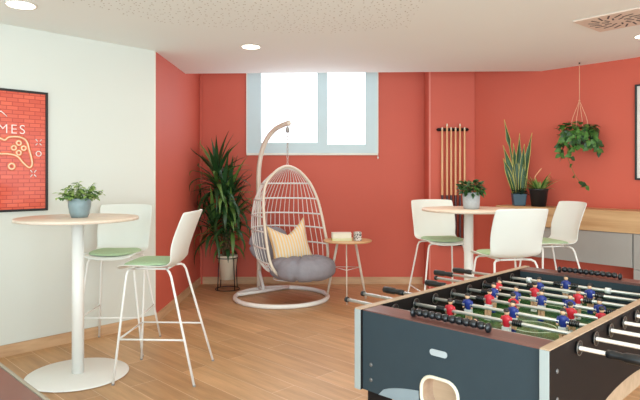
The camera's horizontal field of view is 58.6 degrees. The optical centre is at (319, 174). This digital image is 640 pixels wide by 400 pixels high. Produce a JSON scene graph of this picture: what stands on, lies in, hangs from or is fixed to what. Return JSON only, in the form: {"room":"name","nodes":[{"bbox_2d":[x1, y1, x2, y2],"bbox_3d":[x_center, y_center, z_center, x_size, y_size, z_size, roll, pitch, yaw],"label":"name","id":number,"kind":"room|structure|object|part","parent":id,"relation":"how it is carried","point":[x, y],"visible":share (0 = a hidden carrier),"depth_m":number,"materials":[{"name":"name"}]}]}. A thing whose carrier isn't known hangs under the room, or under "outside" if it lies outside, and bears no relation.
{"room":"common room","nodes":[
{"label":"common room","id":0,"kind":"room"},
{"bbox_2d":[0,23,154,345],"bbox_3d":[-4.060,0.110,2.828,0.120,2.620,7.199,0,0,43],"label":"wall","id":1,"kind":"structure","parent":0,"point":[101,95],"depth_m":4.87,"materials":[{"name":"white paint"}]},
{"bbox_2d":[0,88,47,211],"bbox_3d":[-2.482,-0.193,4.429,0.025,0.966,0.710,0,0,43],"label":"poster","id":2,"kind":"object","parent":1,"relation":"attached to","point":[23,113],"visible":1,"depth_m":4.55,"materials":[{"name":"red paper"}]},
{"bbox_2d":[0,315,155,357],"bbox_3d":[-4.009,1.374,2.779,0.014,0.092,7.196,0,0,43],"label":"baseboard","id":3,"kind":"structure","parent":1,"relation":"attached to","point":[12,349],"depth_m":4.77,"materials":[{"name":"brown wood"}]},
{"bbox_2d":[155,51,155,307],"bbox_3d":[-1.574,0.120,5.435,0.012,2.600,0.016,0,0,0],"label":"trim","id":4,"kind":"structure","parent":1,"relation":"attached to","point":[155,51],"depth_m":5.43,"materials":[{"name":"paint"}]},
{"bbox_2d":[156,52,199,312],"bbox_3d":[-1.632,-0.230,6.465,0.136,3.300,2.070,0,0,0],"label":"wall","id":5,"kind":"structure","parent":0,"point":[177,92],"depth_m":6.15,"materials":[{"name":"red paint"}]},
{"bbox_2d":[156,277,200,323],"bbox_3d":[-1.560,1.374,6.430,0.014,0.092,2.000,0,0,0],"label":"baseboard","id":6,"kind":"structure","parent":5,"relation":"attached to","point":[170,306],"depth_m":6.21,"materials":[{"name":"brown wood"}]},
{"bbox_2d":[203,72,423,283],"bbox_3d":[0.300,-0.230,7.500,4.000,3.300,0.140,0,0,0],"label":"wall","id":7,"kind":"structure","parent":0,"point":[369,195],"depth_m":7.43,"materials":[{"name":"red paint"}]},
{"bbox_2d":[200,74,202,283],"bbox_3d":[-1.545,-0.230,7.420,0.035,3.300,0.020,0,0,0],"label":"trim","id":8,"kind":"structure","parent":7,"relation":"attached to","point":[201,75],"depth_m":7.41,"materials":[{"name":"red paint"}]},
{"bbox_2d":[246,72,378,158],"bbox_3d":[-0.099,-0.918,7.410,1.718,1.423,0.080,0,0,0],"label":"window","id":9,"kind":"structure","parent":7,"relation":"in","point":[328,113],"depth_m":7.42,"materials":[{"name":"white glass"}]},
{"bbox_3d":[-0.400,-0.995,7.428,0.740,1.160,0.012,0,0,0],"label":"pane","id":10,"kind":"part","parent":9,"relation":"part of","materials":[{"name":"white glass"}]},
{"bbox_3d":[-0.100,-0.270,7.405,1.710,0.028,0.030,0,0,0],"label":"blind rail","id":11,"kind":"part","parent":9,"relation":"part of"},
{"bbox_3d":[0.343,-0.983,7.428,0.505,1.184,0.012,0,0,0],"label":"pane","id":12,"kind":"part","parent":9,"relation":"part of","materials":[{"name":"white glass"}]},
{"bbox_2d":[203,277,422,283],"bbox_3d":[-0.108,1.374,7.423,2.884,0.092,0.014,0,0,0],"label":"baseboard","id":13,"kind":"structure","parent":7,"relation":"attached to","point":[206,280],"depth_m":7.42,"materials":[{"name":"brown wood"}]},
{"bbox_2d":[0,0,639,71],"bbox_3d":[0.700,-1.238,2.470,15.400,0.123,8.140,0,0,0],"label":"ceiling","id":14,"kind":"structure","parent":0,"point":[442,34],"depth_m":4.69,"materials":[{"name":"white paint"}]},
{"bbox_2d":[4,0,37,9],"bbox_3d":[-2.070,-1.176,3.945,0.210,0.006,0.210,0,0,0],"label":"recessed light","id":15,"kind":"object","parent":14,"relation":"in","point":[18,4],"visible":1,"depth_m":3.92,"materials":[{"name":"white plastic"}]},
{"bbox_2d":[6,1,34,8],"bbox_3d":[-2.070,-1.175,3.945,0.178,0.005,0.178,0,0,-17],"label":"diffuser","id":16,"kind":"object","parent":15,"relation":"attached to","point":[14,4],"depth_m":3.93,"materials":[{"name":"white plastic"}]},
{"bbox_2d":[241,44,260,48],"bbox_3d":[-0.634,-1.176,5.230,0.184,0.006,0.184,0,0,0],"label":"recessed light","id":17,"kind":"object","parent":14,"relation":"in","point":[246,46],"visible":1,"depth_m":5.20,"materials":[{"name":"white plastic"}]},
{"bbox_2d":[242,45,258,48],"bbox_3d":[-0.634,-1.175,5.230,0.156,0.005,0.156,0,0,17],"label":"diffuser","id":18,"kind":"object","parent":17,"relation":"attached to","point":[243,46],"depth_m":5.20,"materials":[{"name":"white plastic"}]},
{"bbox_2d":[554,62,603,190],"bbox_3d":[2.699,-0.506,5.959,0.450,1.343,0.415,0,0,40],"label":"plant","id":19,"kind":"object","parent":14,"relation":"hanging from","point":[577,138],"visible":1,"depth_m":5.87,"materials":[{"name":"green plant"}]},
{"bbox_3d":[2.717,-0.733,5.970,0.152,0.884,0.151,0,0,0],"label":"cord","id":20,"kind":"part","parent":19,"relation":"part of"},
{"bbox_2d":[573,7,639,31],"bbox_3d":[2.265,-1.173,4.335,0.470,0.012,0.470,0,0,-40],"label":"ceiling vent","id":21,"kind":"object","parent":14,"relation":"in","point":[630,17],"visible":1,"depth_m":4.32,"materials":[{"name":"white metal"}]},
{"bbox_2d":[0,284,639,399],"bbox_3d":[0.600,1.470,3.000,15.200,0.100,9.200,0,0,0],"label":"floor","id":22,"kind":"structure","parent":0,"point":[307,353],"depth_m":4.61,"materials":[{"name":"brown wood"}]},
{"bbox_2d":[0,362,49,399],"bbox_3d":[-1.783,0.992,1.612,2.200,0.856,1.312,0,0,45],"label":"table","id":23,"kind":"object","parent":22,"relation":"on","point":[12,386],"visible":1,"depth_m":1.51,"materials":[{"name":"brown"}]},
{"bbox_2d":[12,213,138,392],"bbox_3d":[-1.720,0.857,4.050,0.826,1.114,0.826,0,0,0],"label":"bar table","id":24,"kind":"object","parent":22,"relation":"on","point":[79,373],"visible":0.93,"depth_m":4.01,"materials":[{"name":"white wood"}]},
{"bbox_3d":[-1.720,1.408,4.050,0.690,0.012,0.690,0,0,0],"label":"plate","id":25,"kind":"part","parent":24,"relation":"part of","materials":[{"name":"white metal"}]},
{"bbox_2d":[53,181,104,217],"bbox_3d":[-1.711,0.172,4.047,0.354,0.254,0.316,0,0,-21],"label":"potted plant","id":26,"kind":"object","parent":24,"relation":"on","point":[79,205],"visible":1,"depth_m":3.98,"materials":[{"name":"green plant"}]},
{"bbox_3d":[-1.700,0.232,4.030,0.155,0.136,0.155,0,0,0],"label":"pot","id":27,"kind":"part","parent":26,"relation":"part of","materials":[{"name":"blue ceramic"}]},
{"bbox_2d":[84,204,160,356],"bbox_3d":[-1.660,0.835,4.719,0.551,1.169,0.578,0,0,-2],"label":"bar stool","id":28,"kind":"object","parent":22,"relation":"on","point":[123,240],"visible":0.95,"depth_m":4.84,"materials":[{"name":"white plastic"}]},
{"bbox_3d":[-1.841,1.033,4.484,0.196,0.768,0.026,0,0,-30],"label":"leg","id":29,"kind":"part","parent":28,"relation":"part of","materials":[{"name":"white metal"}]},
{"bbox_3d":[-1.863,1.034,4.865,0.050,0.769,0.302,0,0,-36],"label":"leg","id":30,"kind":"part","parent":28,"relation":"part of","materials":[{"name":"white metal"}]},
{"bbox_3d":[-1.465,1.033,4.495,0.196,0.768,0.026,0,0,26],"label":"leg","id":31,"kind":"part","parent":28,"relation":"part of","materials":[{"name":"white metal"}]},
{"bbox_3d":[-1.467,1.034,4.877,0.050,0.769,0.302,0,0,33],"label":"leg","id":32,"kind":"part","parent":28,"relation":"part of","materials":[{"name":"white metal"}]},
{"bbox_2d":[111,209,213,386],"bbox_3d":[-1.109,0.835,4.100,0.578,1.169,0.551,0,0,3],"label":"bar stool","id":33,"kind":"object","parent":22,"relation":"on","point":[182,238],"visible":1,"depth_m":3.96,"materials":[{"name":"white plastic"}]},
{"bbox_3d":[-1.348,1.033,3.924,0.026,0.768,0.196,0,0,31],"label":"leg","id":34,"kind":"part","parent":33,"relation":"part of","materials":[{"name":"white metal"}]},
{"bbox_3d":[-1.329,1.033,4.299,0.026,0.768,0.196,0,0,-25],"label":"leg","id":35,"kind":"part","parent":33,"relation":"part of","materials":[{"name":"white metal"}]},
{"bbox_3d":[-1.183,0.658,4.104,0.245,0.016,0.215,0,0,3],"label":"seat frame","id":36,"kind":"part","parent":33,"relation":"part of","materials":[{"name":"white metal"}]},
{"bbox_3d":[-0.968,1.034,3.895,0.302,0.769,0.050,0,0,37],"label":"leg","id":37,"kind":"part","parent":33,"relation":"part of","materials":[{"name":"white metal"}]},
{"bbox_3d":[-0.948,1.034,4.290,0.302,0.769,0.050,0,0,-32],"label":"leg","id":38,"kind":"part","parent":33,"relation":"part of","materials":[{"name":"white metal"}]},
{"bbox_2d":[189,131,254,291],"bbox_3d":[-1.179,0.424,7.003,0.703,1.980,0.730,0,0,0],"label":"floor plant","id":39,"kind":"object","parent":22,"relation":"on","point":[227,188],"visible":0.98,"depth_m":6.95,"materials":[{"name":"green plant"}]},
{"bbox_3d":[-1.145,1.137,7.060,0.252,0.298,0.252,0,0,0],"label":"pot","id":40,"kind":"part","parent":39,"relation":"part of","materials":[{"name":"beige ceramic"}]},
{"bbox_2d":[233,120,329,308],"bbox_3d":[-0.442,0.396,6.550,1.110,2.047,1.110,0,0,0],"label":"stand","id":41,"kind":"object","parent":22,"relation":"on","point":[260,288],"visible":0.91,"depth_m":6.81,"materials":[{"name":"white metal"}]},
{"bbox_2d":[251,126,328,281],"bbox_3d":[-0.448,0.308,6.646,0.855,1.741,0.826,0,0,-38],"label":"hanging egg chair","id":42,"kind":"object","parent":41,"relation":"hanging from","point":[288,167],"visible":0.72,"depth_m":6.66,"materials":[{"name":"wicker"}]},
{"bbox_2d":[249,226,335,281],"bbox_3d":[-0.276,0.884,6.452,0.728,0.561,1.025,0,0,-38],"label":"cushion","id":43,"kind":"object","parent":42,"relation":"in","point":[306,268],"visible":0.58,"depth_m":6.10,"materials":[{"name":"grey fabric"}]},
{"bbox_2d":[266,217,312,258],"bbox_3d":[-0.341,0.751,6.441,0.570,0.555,0.177,0,0,-25],"label":"pillow","id":44,"kind":"object","parent":43,"relation":"on","point":[295,243],"visible":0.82,"depth_m":6.38,"materials":[{"name":"fabric"}]},
{"bbox_2d":[323,237,371,304],"bbox_3d":[0.312,1.077,6.460,0.550,0.684,0.550,0,0,0],"label":"side table","id":45,"kind":"object","parent":22,"relation":"on","point":[328,240],"visible":0.71,"depth_m":6.49,"materials":[{"name":"brown wood"}]},
{"bbox_3d":[0.141,1.085,6.550,0.198,0.668,0.028,0,0,45],"label":"leg","id":46,"kind":"part","parent":45,"relation":"part of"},
{"bbox_2d":[331,238,351,240],"bbox_3d":[0.243,0.723,6.420,0.225,0.022,0.160,0,0,-3],"label":"book","id":47,"kind":"object","parent":45,"relation":"on","point":[331,238],"visible":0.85,"depth_m":6.35,"materials":[{"name":"paper"}]},
{"bbox_2d":[331,232,351,238],"bbox_3d":[0.241,0.678,6.420,0.220,0.060,0.155,0,0,-2],"label":"book","id":48,"kind":"object","parent":47,"relation":"on","point":[334,235],"visible":1,"depth_m":6.35,"materials":[{"name":"paper"}]},
{"bbox_3d":[0.294,1.085,6.285,0.014,0.663,0.123,0,0,0],"label":"leg","id":49,"kind":"part","parent":45,"relation":"part of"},
{"bbox_2d":[354,231,361,240],"bbox_3d":[0.420,0.684,6.380,0.070,0.100,0.070,0,0,-20],"label":"mug","id":50,"kind":"object","parent":45,"relation":"on","point":[357,234],"visible":1,"depth_m":6.35,"materials":[{"name":"white ceramic"}]},
{"bbox_3d":[0.465,1.085,6.520,0.166,0.667,0.028,0,0,-26],"label":"leg","id":51,"kind":"part","parent":45,"relation":"part of","materials":[{"name":"white metal"}]},
{"bbox_2d":[407,199,463,291],"bbox_3d":[1.172,0.835,5.649,0.551,1.169,0.578,0,0,-9],"label":"bar stool","id":52,"kind":"object","parent":22,"relation":"on","point":[433,228],"visible":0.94,"depth_m":5.78,"materials":[{"name":"white plastic"}]},
{"bbox_3d":[0.954,1.034,5.769,0.050,0.769,0.302,0,0,-43],"label":"leg","id":53,"kind":"part","parent":52,"relation":"part of","materials":[{"name":"white metal"}]},
{"bbox_3d":[1.021,1.033,5.394,0.196,0.768,0.026,0,0,-37],"label":"leg","id":54,"kind":"part","parent":52,"relation":"part of","materials":[{"name":"white metal"}]},
{"bbox_3d":[1.345,1.034,5.829,0.050,0.769,0.302,0,0,26],"label":"leg","id":55,"kind":"part","parent":52,"relation":"part of","materials":[{"name":"white metal"}]},
{"bbox_2d":[422,206,513,279],"bbox_3d":[1.330,0.857,5.100,0.826,1.114,0.826,0,0,0],"label":"bar table","id":56,"kind":"object","parent":22,"relation":"on","point":[468,213],"visible":0.49,"depth_m":5.06,"materials":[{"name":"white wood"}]},
{"bbox_2d":[456,179,485,208],"bbox_3d":[1.337,0.168,5.027,0.278,0.264,0.272,0,0,0],"label":"potted plant","id":57,"kind":"object","parent":56,"relation":"on","point":[471,200],"visible":0.99,"depth_m":4.97,"materials":[{"name":"green plant"}]},
{"bbox_3d":[1.335,0.226,5.030,0.156,0.147,0.156,0,0,0],"label":"pot","id":58,"kind":"part","parent":57,"relation":"part of","materials":[{"name":"white ceramic"}]},
{"bbox_2d":[344,265,639,399],"bbox_3d":[0.948,0.965,2.603,1.609,0.910,1.531,0,0,-45],"label":"table","id":59,"kind":"object","parent":22,"relation":"on","point":[524,332],"visible":1,"depth_m":2.20,"materials":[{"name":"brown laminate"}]},
{"bbox_3d":[0.265,1.139,2.329,0.100,0.542,0.100,0,0,45],"label":"leg","id":60,"kind":"part","parent":59,"relation":"part of","materials":[{"name":"brown laminate"}]},
{"bbox_3d":[0.368,0.580,2.847,0.034,0.035,0.128,0,0,-45],"label":"handle","id":61,"kind":"part","parent":59,"relation":"part of","materials":[{"name":"black rubber"}]},
{"bbox_3d":[0.615,0.580,3.033,0.128,0.035,0.034,0,0,45],"label":"handle","id":62,"kind":"part","parent":59,"relation":"part of","materials":[{"name":"black rubber"}]},
{"bbox_3d":[0.694,0.707,2.857,0.030,0.323,1.529,0,0,45],"label":"panel","id":63,"kind":"part","parent":59,"relation":"part of","materials":[{"name":"brown laminate"}]},
{"bbox_3d":[0.727,0.580,3.356,0.034,0.035,0.128,0,0,-45],"label":"handle","id":64,"kind":"part","parent":59,"relation":"part of","materials":[{"name":"black rubber"}]},
{"bbox_3d":[0.445,0.709,2.064,0.030,0.319,0.738,0,0,-45],"label":"panel","id":65,"kind":"part","parent":59,"relation":"part of","materials":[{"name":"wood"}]},
{"bbox_3d":[0.484,0.551,2.103,0.738,0.012,0.079,0,0,45],"label":"rail","id":66,"kind":"part","parent":59,"relation":"part of","materials":[{"name":"brown wood"}]},
{"bbox_3d":[0.860,0.580,3.440,0.128,0.035,0.034,0,0,45],"label":"handle","id":67,"kind":"part","parent":59,"relation":"part of","materials":[{"name":"black rubber"}]},
{"bbox_3d":[0.587,0.580,2.194,1.304,0.015,0.015,0,0,45],"label":"rod","id":68,"kind":"part","parent":59,"relation":"part of","materials":[{"name":"silver metal"}]},
{"bbox_3d":[0.704,0.580,2.293,0.015,0.015,1.398,0,0,-45],"label":"rod","id":69,"kind":"part","parent":59,"relation":"part of","materials":[{"name":"silver metal"}]},
{"bbox_3d":[0.774,0.580,2.440,0.015,0.015,1.247,0,0,-45],"label":"rod","id":70,"kind":"part","parent":59,"relation":"part of","materials":[{"name":"silver metal"}]},
{"bbox_3d":[1.136,0.580,2.730,1.364,0.015,0.015,0,0,45],"label":"rod","id":71,"kind":"part","parent":59,"relation":"part of","materials":[{"name":"silver metal"}]},
{"bbox_3d":[1.020,0.580,2.629,1.227,0.015,0.015,0,0,45],"label":"rod","id":72,"kind":"part","parent":59,"relation":"part of","materials":[{"name":"silver metal"}]},
{"bbox_3d":[1.149,0.580,2.934,1.296,0.015,0.015,0,0,45],"label":"rod","id":73,"kind":"part","parent":59,"relation":"part of","materials":[{"name":"silver metal"}]},
{"bbox_3d":[0.991,0.580,2.440,1.160,0.015,0.015,0,0,45],"label":"rod","id":74,"kind":"part","parent":59,"relation":"part of","materials":[{"name":"silver metal"}]},
{"bbox_3d":[1.269,0.580,3.030,0.015,0.015,1.262,0,0,-45],"label":"rod","id":75,"kind":"part","parent":59,"relation":"part of","materials":[{"name":"silver metal"}]},
{"bbox_3d":[1.449,0.551,3.067,0.738,0.012,0.079,0,0,45],"label":"rail","id":76,"kind":"part","parent":59,"relation":"part of","materials":[{"name":"brown wood"}]},
{"bbox_3d":[1.239,0.707,2.313,0.030,0.323,1.529,0,0,45],"label":"panel","id":77,"kind":"part","parent":59,"relation":"part of","materials":[{"name":"brown laminate"}]},
{"bbox_3d":[0.974,0.580,1.806,0.128,0.035,0.034,0,0,45],"label":"handle","id":78,"kind":"part","parent":59,"relation":"part of","materials":[{"name":"black rubber"}]},
{"bbox_2d":[470,209,547,275],"bbox_3d":[1.485,0.835,4.471,0.551,1.169,0.578,0,0,-12],"label":"bar stool","id":79,"kind":"object","parent":22,"relation":"on","point":[517,234],"visible":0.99,"depth_m":4.31,"materials":[{"name":"white plastic"}]},
{"bbox_3d":[1.254,1.033,4.659,0.196,0.768,0.026,0,0,16],"label":"leg","id":80,"kind":"part","parent":79,"relation":"part of","materials":[{"name":"white metal"}]},
{"bbox_3d":[1.321,1.034,4.283,0.050,0.769,0.302,0,0,23],"label":"leg","id":81,"kind":"part","parent":79,"relation":"part of","materials":[{"name":"white metal"}]},
{"bbox_3d":[1.470,0.658,4.543,0.215,0.016,0.245,0,0,-12],"label":"seat frame","id":82,"kind":"part","parent":79,"relation":"part of","materials":[{"name":"white metal"}]},
{"bbox_3d":[1.709,1.034,4.362,0.302,0.769,0.050,0,0,44],"label":"leg","id":83,"kind":"part","parent":79,"relation":"part of","materials":[{"name":"white metal"}]},
{"bbox_2d":[519,201,586,269],"bbox_3d":[2.199,0.835,5.360,0.578,1.169,0.551,0,0,-9],"label":"bar stool","id":84,"kind":"object","parent":22,"relation":"on","point":[567,217],"visible":0.52,"depth_m":5.39,"materials":[{"name":"white plastic"}]},
{"bbox_3d":[2.003,1.033,5.136,0.026,0.768,0.196,0,0,18],"label":"leg","id":85,"kind":"part","parent":84,"relation":"part of","materials":[{"name":"white metal"}]},
{"bbox_3d":[2.126,0.658,5.348,0.245,0.016,0.215,0,0,-10],"label":"seat frame","id":86,"kind":"part","parent":84,"relation":"part of","materials":[{"name":"white metal"}]},
{"bbox_3d":[2.316,1.034,5.580,0.302,0.769,0.050,0,0,-44],"label":"leg","id":87,"kind":"part","parent":84,"relation":"part of","materials":[{"name":"white metal"}]},
{"bbox_3d":[2.381,1.034,5.189,0.302,0.769,0.050,0,0,25],"label":"leg","id":88,"kind":"part","parent":84,"relation":"part of","materials":[{"name":"white metal"}]},
{"bbox_2d":[634,234,639,279],"bbox_3d":[4.443,0.990,4.025,0.325,0.860,4.044,0,0,-41],"label":"base cabinet","id":89,"kind":"object","parent":22,"relation":"on","point":[636,236],"visible":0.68,"depth_m":5.41,"materials":[{"name":"grey laminate"}]},
{"bbox_2d":[496,204,639,233],"bbox_3d":[3.959,0.452,4.568,0.349,0.213,5.500,0,0,-41],"label":"countertop","id":90,"kind":"structure","parent":89,"relation":"on","point":[593,219],"depth_m":5.62,"materials":[{"name":"brown wood"}]},
{"bbox_2d":[503,120,531,205],"bbox_3d":[2.232,-0.143,6.420,0.239,0.975,0.249,0,0,-28],"label":"snake plant","id":91,"kind":"object","parent":90,"relation":"on","point":[519,165],"visible":0.99,"depth_m":6.44,"materials":[{"name":"green plant"}]},
{"bbox_3d":[2.240,0.277,6.420,0.151,0.136,0.151,0,0,10],"label":"pot","id":92,"kind":"part","parent":91,"relation":"part of","materials":[{"name":"blue ceramic"}]},
{"bbox_2d":[522,168,559,206],"bbox_3d":[2.384,0.134,6.249,0.435,0.422,0.410,0,0,41],"label":"potted fern","id":93,"kind":"object","parent":90,"relation":"on","point":[538,192],"visible":1,"depth_m":6.20,"materials":[{"name":"green plant"}]},
{"bbox_2d":[529,188,548,206],"bbox_3d":[2.405,0.246,6.270,0.208,0.197,0.208,0,0,0],"label":"pot","id":94,"kind":"object","parent":93,"relation":"attached to","point":[538,196],"depth_m":6.20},
{"bbox_2d":[532,227,633,267],"bbox_3d":[2.645,0.725,6.069,0.325,0.330,1.390,0,0,-41],"label":"base cabinet","id":95,"kind":"object","parent":90,"relation":"attached to","point":[595,247],"visible":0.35,"depth_m":5.68,"materials":[{"name":"grey laminate"}]},
{"bbox_3d":[3.436,1.160,4.934,0.014,0.508,1.342,0,0,-41],"label":"door","id":96,"kind":"part","parent":89,"relation":"part of","materials":[{"name":"grey laminate"}]},
{"bbox_2d":[424,72,474,288],"bbox_3d":[1.645,-0.230,7.270,0.575,3.300,0.300,0,0,0],"label":"wall pier","id":97,"kind":"object","parent":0,"point":[452,94],"visible":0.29,"depth_m":7.12,"materials":[{"name":"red paint"}]},
{"bbox_2d":[429,72,429,288],"bbox_3d":[1.372,-0.230,7.118,0.014,3.300,0.008,0,0,0],"label":"trim","id":98,"kind":"structure","parent":97,"relation":"attached to","point":[429,72],"depth_m":7.11,"materials":[{"name":"paint"}]},
{"bbox_2d":[436,128,468,245],"bbox_3d":[1.652,0.147,7.090,0.400,1.465,0.056,0,0,0],"label":"cue rack","id":99,"kind":"object","parent":97,"relation":"attached to","point":[437,129],"visible":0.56,"depth_m":7.08,"materials":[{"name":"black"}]},
{"bbox_2d":[441,127,443,198],"bbox_3d":[1.515,0.129,7.062,0.035,1.441,0.035,0,0,0],"label":"billiard cue","id":100,"kind":"object","parent":99,"relation":"on","point":[442,197],"visible":0.62,"depth_m":7.05,"materials":[{"name":"brown wood"}]},
{"bbox_2d":[446,124,447,199],"bbox_3d":[1.574,0.107,7.062,0.035,1.484,0.035,0,0,0],"label":"billiard cue","id":101,"kind":"object","parent":99,"relation":"on","point":[446,124],"visible":0.64,"depth_m":7.05,"materials":[{"name":"brown wood"}]},
{"bbox_2d":[450,127,451,199],"bbox_3d":[1.625,0.129,7.062,0.035,1.441,0.035,0,0,0],"label":"billiard cue","id":102,"kind":"object","parent":99,"relation":"on","point":[451,127],"visible":0.62,"depth_m":7.05,"materials":[{"name":"brown wood"}]},
{"bbox_3d":[1.652,-0.565,7.098,0.400,0.040,0.040,0,0,0],"label":"rail","id":103,"kind":"part","parent":99,"relation":"part of","materials":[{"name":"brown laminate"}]},
{"bbox_2d":[454,127,456,235],"bbox_3d":[1.680,0.129,7.062,0.035,1.441,0.035,0,0,0],"label":"billiard cue","id":104,"kind":"object","parent":99,"relation":"on","point":[455,172],"visible":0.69,"depth_m":7.05,"materials":[{"name":"brown wood"}]},
{"bbox_2d":[459,124,460,237],"bbox_3d":[1.735,0.107,7.062,0.035,1.484,0.035,0,0,0],"label":"billiard cue","id":105,"kind":"object","parent":99,"relation":"on","point":[459,124],"visible":0.71,"depth_m":7.05,"materials":[{"name":"brown wood"}]},
{"bbox_2d":[463,127,465,237],"bbox_3d":[1.792,0.129,7.062,0.035,1.441,0.035,0,0,0],"label":"billiard cue","id":106,"kind":"object","parent":99,"relation":"on","point":[464,127],"visible":0.56,"depth_m":7.05,"materials":[{"name":"brown wood"}]},
{"bbox_2d":[475,57,639,278],"bbox_3d":[4.583,-0.230,4.218,0.120,3.300,8.550,0,0,-41],"label":"wall","id":107,"kind":"structure","parent":0,"point":[535,103],"depth_m":6.34,"materials":[{"name":"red paint"}]},
{"bbox_2d":[184,69,552,73],"bbox_3d":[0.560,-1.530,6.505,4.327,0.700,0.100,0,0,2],"label":"trim","id":108,"kind":"structure","parent":107,"relation":"attached to","point":[546,69],"depth_m":6.50,"materials":[{"name":"white paint"}]},
{"bbox_2d":[635,84,639,179],"bbox_3d":[3.401,-0.428,5.450,0.026,0.955,0.720,0,0,-41],"label":"framed picture","id":109,"kind":"object","parent":107,"relation":"attached to","point":[637,86],"visible":1,"depth_m":5.70},
{"bbox_2d":[637,86,639,177],"bbox_3d":[3.404,-0.428,5.453,0.008,0.930,0.690,0,0,-41],"label":"print","id":110,"kind":"object","parent":109,"relation":"attached to","point":[638,87],"depth_m":5.70}
]}

